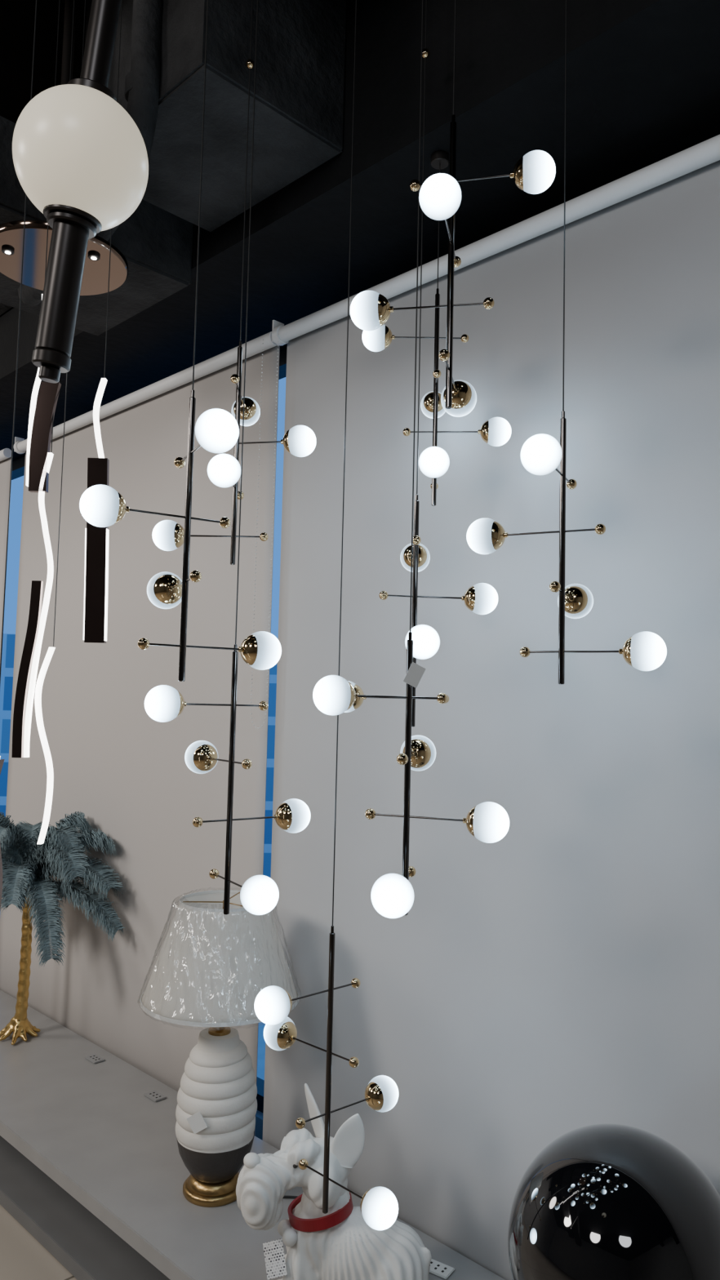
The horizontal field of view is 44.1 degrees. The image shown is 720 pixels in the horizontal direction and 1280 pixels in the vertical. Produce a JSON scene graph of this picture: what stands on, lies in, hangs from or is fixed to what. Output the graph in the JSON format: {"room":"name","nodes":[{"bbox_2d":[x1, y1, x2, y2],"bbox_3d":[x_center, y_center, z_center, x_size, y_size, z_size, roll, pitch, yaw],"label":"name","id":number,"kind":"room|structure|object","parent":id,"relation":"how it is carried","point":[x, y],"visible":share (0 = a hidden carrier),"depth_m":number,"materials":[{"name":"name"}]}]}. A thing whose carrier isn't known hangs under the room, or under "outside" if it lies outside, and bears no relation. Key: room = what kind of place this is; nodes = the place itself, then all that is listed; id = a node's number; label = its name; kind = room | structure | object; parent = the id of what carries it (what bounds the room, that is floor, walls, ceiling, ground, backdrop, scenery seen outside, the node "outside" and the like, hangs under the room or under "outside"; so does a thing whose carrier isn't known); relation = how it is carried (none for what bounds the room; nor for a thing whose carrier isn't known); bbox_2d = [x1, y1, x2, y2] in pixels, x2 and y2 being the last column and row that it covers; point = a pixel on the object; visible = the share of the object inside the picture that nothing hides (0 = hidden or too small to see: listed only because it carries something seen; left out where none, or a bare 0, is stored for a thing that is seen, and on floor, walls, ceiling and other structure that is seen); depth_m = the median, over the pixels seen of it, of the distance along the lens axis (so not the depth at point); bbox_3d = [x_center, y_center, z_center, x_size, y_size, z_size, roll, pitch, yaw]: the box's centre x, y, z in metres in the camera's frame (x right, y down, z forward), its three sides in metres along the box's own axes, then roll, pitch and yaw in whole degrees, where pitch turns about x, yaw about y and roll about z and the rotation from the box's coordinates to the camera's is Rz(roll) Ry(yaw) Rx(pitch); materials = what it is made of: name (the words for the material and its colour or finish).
{"room":"store","nodes":[
{"label":"store","id":0,"kind":"room"},
{"bbox_2d":[0,302,12,315],"bbox_3d":[-3.201,-1.617,1.546,0.600,0.400,5.240,-3,-6,45],"label":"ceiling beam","id":1,"kind":"structure","parent":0,"point":[3,308],"depth_m":3.32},
{"bbox_2d":[0,1204,77,1279],"bbox_3d":[-1.874,1.442,0.173,9.400,0.100,6.200,-3,-6,45],"label":"floor","id":2,"kind":"structure","parent":0,"point":[22,1257],"depth_m":2.26,"materials":[{"name":"beige tile"}]},
{"bbox_2d":[0,990,505,1279],"bbox_3d":[-0.713,1.485,2.543,6.500,0.218,0.482,-3,-6,45],"label":"shelf","id":3,"kind":"object","parent":2,"relation":"on","point":[92,1167],"visible":0.7,"depth_m":2.36,"materials":[{"name":"grey laminate"}]},
{"bbox_2d":[0,810,125,1044],"bbox_3d":[-1.171,1.000,3.076,0.748,0.800,0.383,-3,-6,45],"label":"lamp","id":4,"kind":"object","parent":3,"relation":"on","point":[28,865],"visible":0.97,"depth_m":3.02,"materials":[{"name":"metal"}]},
{"bbox_2d":[84,1053,105,1063],"bbox_3d":[-0.886,1.399,2.968,0.066,0.006,0.040,-3,-6,45],"label":"power socket","id":5,"kind":"object","parent":3,"relation":"on","point":[95,1058],"visible":1,"depth_m":2.96,"materials":[{"name":"grey plastic"}]},
{"bbox_2d":[143,1089,166,1102],"bbox_3d":[-0.623,1.386,2.699,0.066,0.006,0.040,-3,-6,45],"label":"power socket","id":6,"kind":"object","parent":3,"relation":"on","point":[154,1095],"visible":1,"depth_m":2.69,"materials":[{"name":"grey plastic"}]},
{"bbox_2d":[139,889,298,1207],"bbox_3d":[-0.326,0.999,2.189,0.476,0.717,0.404,-3,-6,45],"label":"table lamp","id":7,"kind":"object","parent":3,"relation":"on","point":[211,966],"visible":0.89,"depth_m":2.12,"materials":[{"name":"white ceramic"}]},
{"bbox_2d":[235,1083,431,1279],"bbox_3d":[-0.052,1.141,1.829,0.400,0.391,0.199,1,-4,4],"label":"figurine","id":8,"kind":"object","parent":3,"relation":"on","point":[337,1244],"visible":0.94,"depth_m":1.78,"materials":[{"name":"white ceramic"}]},
{"bbox_2d":[429,1258,454,1279],"bbox_3d":[0.131,1.347,1.941,0.166,0.007,0.074,-1,-5,33],"label":"power socket","id":9,"kind":"object","parent":3,"relation":"on","point":[440,1269],"visible":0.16,"depth_m":1.89,"materials":[{"name":"white plastic"}]},
{"bbox_2d":[507,1123,719,1279],"bbox_3d":[0.421,1.061,1.425,0.364,0.515,0.364,-3,-6,45],"label":"sphere","id":10,"kind":"object","parent":3,"relation":"on","point":[602,1201],"visible":1,"depth_m":1.34,"materials":[{"name":"black glass"}]},
{"bbox_2d":[0,0,87,123],"bbox_3d":[-1.793,-1.917,0.422,9.400,0.100,6.200,-3,-6,45],"label":"ceiling","id":11,"kind":"structure","parent":0,"point":[17,17],"depth_m":2.54,"materials":[{"name":"black paint"}]},
{"bbox_2d":[0,448,11,658],"bbox_3d":[-2.319,0.415,4.577,2.048,2.518,0.054,-3,-6,45],"label":"roller blind","id":12,"kind":"object","parent":11,"relation":"hanging from","point":[5,454],"visible":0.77,"depth_m":3.96,"materials":[{"name":"fabric"}]},
{"bbox_2d":[0,0,37,909],"bbox_3d":[-0.462,-0.677,1.238,0.060,2.190,0.060,-3,-6,45],"label":"pendant lamp","id":13,"kind":"object","parent":11,"relation":"hanging from","point":[2,761],"visible":1,"depth_m":1.21,"materials":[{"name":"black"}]},
{"bbox_2d":[11,0,85,844],"bbox_3d":[-0.558,-0.688,1.654,0.100,2.110,0.100,-3,-6,45],"label":"pendant lamp","id":14,"kind":"object","parent":11,"relation":"hanging from","point":[39,458],"visible":0.93,"depth_m":1.61,"materials":[{"name":"white"}]},
{"bbox_2d":[0,0,128,295],"bbox_3d":[-0.665,-1.275,2.013,0.306,0.892,0.306,-3,-6,45],"label":"ceiling light","id":15,"kind":"object","parent":11,"relation":"hanging from","point":[96,266],"visible":0.54,"depth_m":1.98,"materials":[{"name":"brown metal"}]},
{"bbox_2d":[12,0,148,383],"bbox_3d":[-0.178,-1.017,0.790,0.273,1.569,0.125,-3,-6,45],"label":"globe pendant lamp","id":16,"kind":"object","parent":11,"relation":"hanging from","point":[79,157],"visible":1,"depth_m":0.78,"materials":[{"name":"white glass"}]},
{"bbox_2d":[0,115,193,335],"bbox_3d":[-2.495,-1.264,0.805,0.520,0.220,5.240,-3,-6,45],"label":"ventilation duct","id":17,"kind":"object","parent":11,"relation":"hanging from","point":[156,244],"visible":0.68,"depth_m":2.41,"materials":[{"name":"black metal"}]},
{"bbox_2d":[83,0,122,643],"bbox_3d":[-0.463,-0.866,1.668,0.060,1.748,0.060,-3,-6,45],"label":"pendant lamp","id":18,"kind":"object","parent":11,"relation":"hanging from","point":[96,539],"visible":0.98,"depth_m":1.61,"materials":[{"name":"satin black metal"},{"name":"white luminous acrylic"},{"name":"black wire"}]},
{"bbox_2d":[0,331,279,1131],"bbox_3d":[-0.897,0.344,3.162,1.742,2.518,0.054,-3,-6,45],"label":"wall","id":19,"kind":"structure","parent":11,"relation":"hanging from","point":[125,769],"depth_m":3.04,"materials":[{"name":"paint"}]},
{"bbox_2d":[79,0,281,681],"bbox_3d":[-0.244,-0.845,1.396,0.238,1.820,0.254,0,-4,16],"label":"pendant lamp","id":20,"kind":"object","parent":11,"relation":"hanging from","point":[216,430],"visible":1,"depth_m":1.34,"materials":[{"name":"white glass"}]},
{"bbox_2d":[168,585,173,591],"bbox_3d":[-0.303,-0.083,1.423,0.009,0.009,0.006,3,-5,-25],"label":"socket","id":21,"kind":"object","parent":20,"relation":"attached to","point":[171,588],"depth_m":1.42,"materials":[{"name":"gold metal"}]},
{"bbox_2d":[238,646,243,652],"bbox_3d":[-0.185,0.015,1.379,0.006,0.009,0.009,4,-5,-31],"label":"socket","id":22,"kind":"object","parent":20,"relation":"attached to","point":[241,648],"depth_m":1.38,"materials":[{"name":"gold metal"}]},
{"bbox_2d":[84,0,346,231],"bbox_3d":[-0.351,-1.416,2.114,0.520,0.580,0.390,-3,-6,45],"label":"ceiling beam","id":23,"kind":"structure","parent":11,"relation":"hanging from","point":[300,73],"depth_m":1.98,"materials":[{"name":"black paint"}]},
{"bbox_2d":[144,0,310,915],"bbox_3d":[-0.201,-0.635,1.587,0.238,2.208,0.254,1,-4,10],"label":"pendant lamp","id":24,"kind":"object","parent":11,"relation":"hanging from","point":[260,894],"visible":1,"depth_m":1.52,"materials":[{"name":"white glass"}]},
{"bbox_2d":[151,0,315,564],"bbox_3d":[-0.227,-0.935,1.789,0.265,1.581,0.244,-3,-6,45],"label":"pendant lamp","id":25,"kind":"object","parent":11,"relation":"hanging from","point":[224,470],"visible":0.94,"depth_m":1.73,"materials":[{"name":"white glass"}]},
{"bbox_2d":[254,0,398,1230],"bbox_3d":[-0.029,-0.363,1.649,0.254,2.733,0.240,1,-4,1],"label":"pendant lamp","id":26,"kind":"object","parent":11,"relation":"hanging from","point":[379,1206],"visible":1,"depth_m":1.57,"materials":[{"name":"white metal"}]},
{"bbox_2d":[364,1096,369,1102],"bbox_3d":[0.014,0.839,1.623,0.009,0.009,0.006,-3,-6,45],"label":"socket","id":27,"kind":"object","parent":26,"relation":"attached to","point":[366,1098],"depth_m":1.62,"materials":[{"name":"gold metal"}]},
{"bbox_2d":[312,0,509,918],"bbox_3d":[0.106,-0.659,1.430,0.252,2.170,0.290,-3,-6,45],"label":"pendant lamp","id":28,"kind":"object","parent":11,"relation":"hanging from","point":[392,895],"visible":1,"depth_m":1.33,"materials":[{"name":"white glass"}]},
{"bbox_2d":[343,0,497,726],"bbox_3d":[0.121,-0.776,1.751,0.267,1.887,0.247,-3,-6,45],"label":"pendant lamp","id":29,"kind":"object","parent":11,"relation":"hanging from","point":[481,598],"visible":0.82,"depth_m":1.69,"materials":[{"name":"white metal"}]},
{"bbox_2d":[361,150,511,506],"bbox_3d":[0.166,-0.670,1.904,0.254,0.774,0.257,-3,-6,45],"label":"pendant lamp","id":30,"kind":"object","parent":11,"relation":"hanging from","point":[433,461],"visible":0.96,"depth_m":1.89,"materials":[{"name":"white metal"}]},
{"bbox_2d":[350,0,555,417],"bbox_3d":[0.153,-1.051,1.435,0.248,1.384,0.245,4,-5,-32],"label":"pendant lamp","id":31,"kind":"object","parent":11,"relation":"hanging from","point":[440,194],"visible":1,"depth_m":1.39,"materials":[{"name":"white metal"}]},
{"bbox_2d":[390,306,393,312],"bbox_3d":[0.050,-0.527,1.415,0.006,0.009,0.009,1,-4,11],"label":"socket","id":32,"kind":"object","parent":31,"relation":"attached to","point":[391,307],"depth_m":1.41,"materials":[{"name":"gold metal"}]},
{"bbox_2d":[453,387,458,394],"bbox_3d":[0.160,-0.415,1.480,0.009,0.009,0.006,0,-4,13],"label":"socket","id":33,"kind":"object","parent":31,"relation":"attached to","point":[455,390],"depth_m":1.48,"materials":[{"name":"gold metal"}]},
{"bbox_2d":[249,134,719,1279],"bbox_3d":[1.447,0.227,0.820,4.922,2.518,0.064,-3,-6,45],"label":"wall","id":34,"kind":"structure","parent":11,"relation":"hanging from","point":[542,982],"depth_m":1.95,"materials":[{"name":"paint"}]},
{"bbox_2d":[466,0,666,684],"bbox_3d":[0.341,-0.831,1.486,0.245,1.808,0.251,3,-4,-19],"label":"pendant lamp","id":35,"kind":"object","parent":11,"relation":"hanging from","point":[541,454],"visible":1,"depth_m":1.43,"materials":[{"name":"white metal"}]},
{"bbox_2d":[504,532,508,537],"bbox_3d":[0.243,-0.175,1.476,0.006,0.009,0.009,-1,-5,25],"label":"socket","id":36,"kind":"object","parent":35,"relation":"attached to","point":[506,534],"depth_m":1.47,"materials":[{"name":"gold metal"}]},
{"bbox_2d":[17,0,162,306],"bbox_3d":[-0.661,-1.315,2.154,0.723,0.791,0.140,-3,-6,45],"label":"ceiling pipe","id":37,"kind":"object","parent":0,"point":[142,84],"depth_m":1.87,"materials":[{"name":"black metal"}]},
{"bbox_2d":[12,343,287,461],"bbox_3d":[0.333,-1.334,2.528,9.000,0.650,0.150,-3,-6,45],"label":"lintel","id":38,"kind":"object","parent":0,"point":[284,347],"depth_m":4.39,"materials":[{"name":"black paint"}]},
{"bbox_2d":[11,456,25,479],"bbox_3d":[-1.981,-0.871,4.790,1.600,0.050,0.080,-3,-6,45],"label":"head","id":39,"kind":"object","parent":38,"relation":"attached to","point":[18,465],"visible":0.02,"depth_m":4.51},
{"bbox_2d":[279,349,286,379],"bbox_3d":[-0.582,-0.941,3.398,1.550,0.050,0.080,-3,-6,45],"label":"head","id":40,"kind":"object","parent":38,"relation":"attached to","point":[282,356],"visible":0.02,"depth_m":3.03},
{"bbox_2d":[254,1110,263,1140],"bbox_3d":[0.264,1.542,2.315,9.000,0.120,0.150,-3,-6,45],"label":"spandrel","id":41,"kind":"object","parent":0,"point":[259,1115],"visible":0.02,"depth_m":2.79,"materials":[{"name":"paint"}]},
{"bbox_2d":[256,1076,264,1113],"bbox_3d":[-0.641,1.502,3.216,1.550,0.050,0.080,-3,-6,45],"label":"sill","id":42,"kind":"structure","parent":41,"relation":"on","point":[260,1082],"depth_m":2.85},
{"bbox_2d":[0,0,719,457],"bbox_3d":[0.100,-1.357,2.295,9.000,0.650,0.510,-3,-6,45],"label":"ceiling beam","id":43,"kind":"structure","parent":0,"point":[643,76],"depth_m":1.99,"materials":[{"name":"black paint"}]},
{"label":"outside","id":44,"kind":"structure","parent":0,"visible":0},
{"bbox_2d":[0,909,266,1079],"bbox_3d":[7.949,7.722,35.958,80.000,0.200,57.000,-3,-6,45],"label":"ground","id":45,"kind":"structure","parent":44,"point":[261,1042],"depth_m":12.12,"materials":[{"name":"paint"}]},
{"bbox_2d":[0,633,277,877],"bbox_3d":[-1.496,3.393,25.272,18.000,6.400,4.000,2,-4,-3],"label":"office building","id":46,"kind":"structure","parent":45,"relation":"on","point":[8,640],"depth_m":23.06,"materials":[{"name":"blue glass"}]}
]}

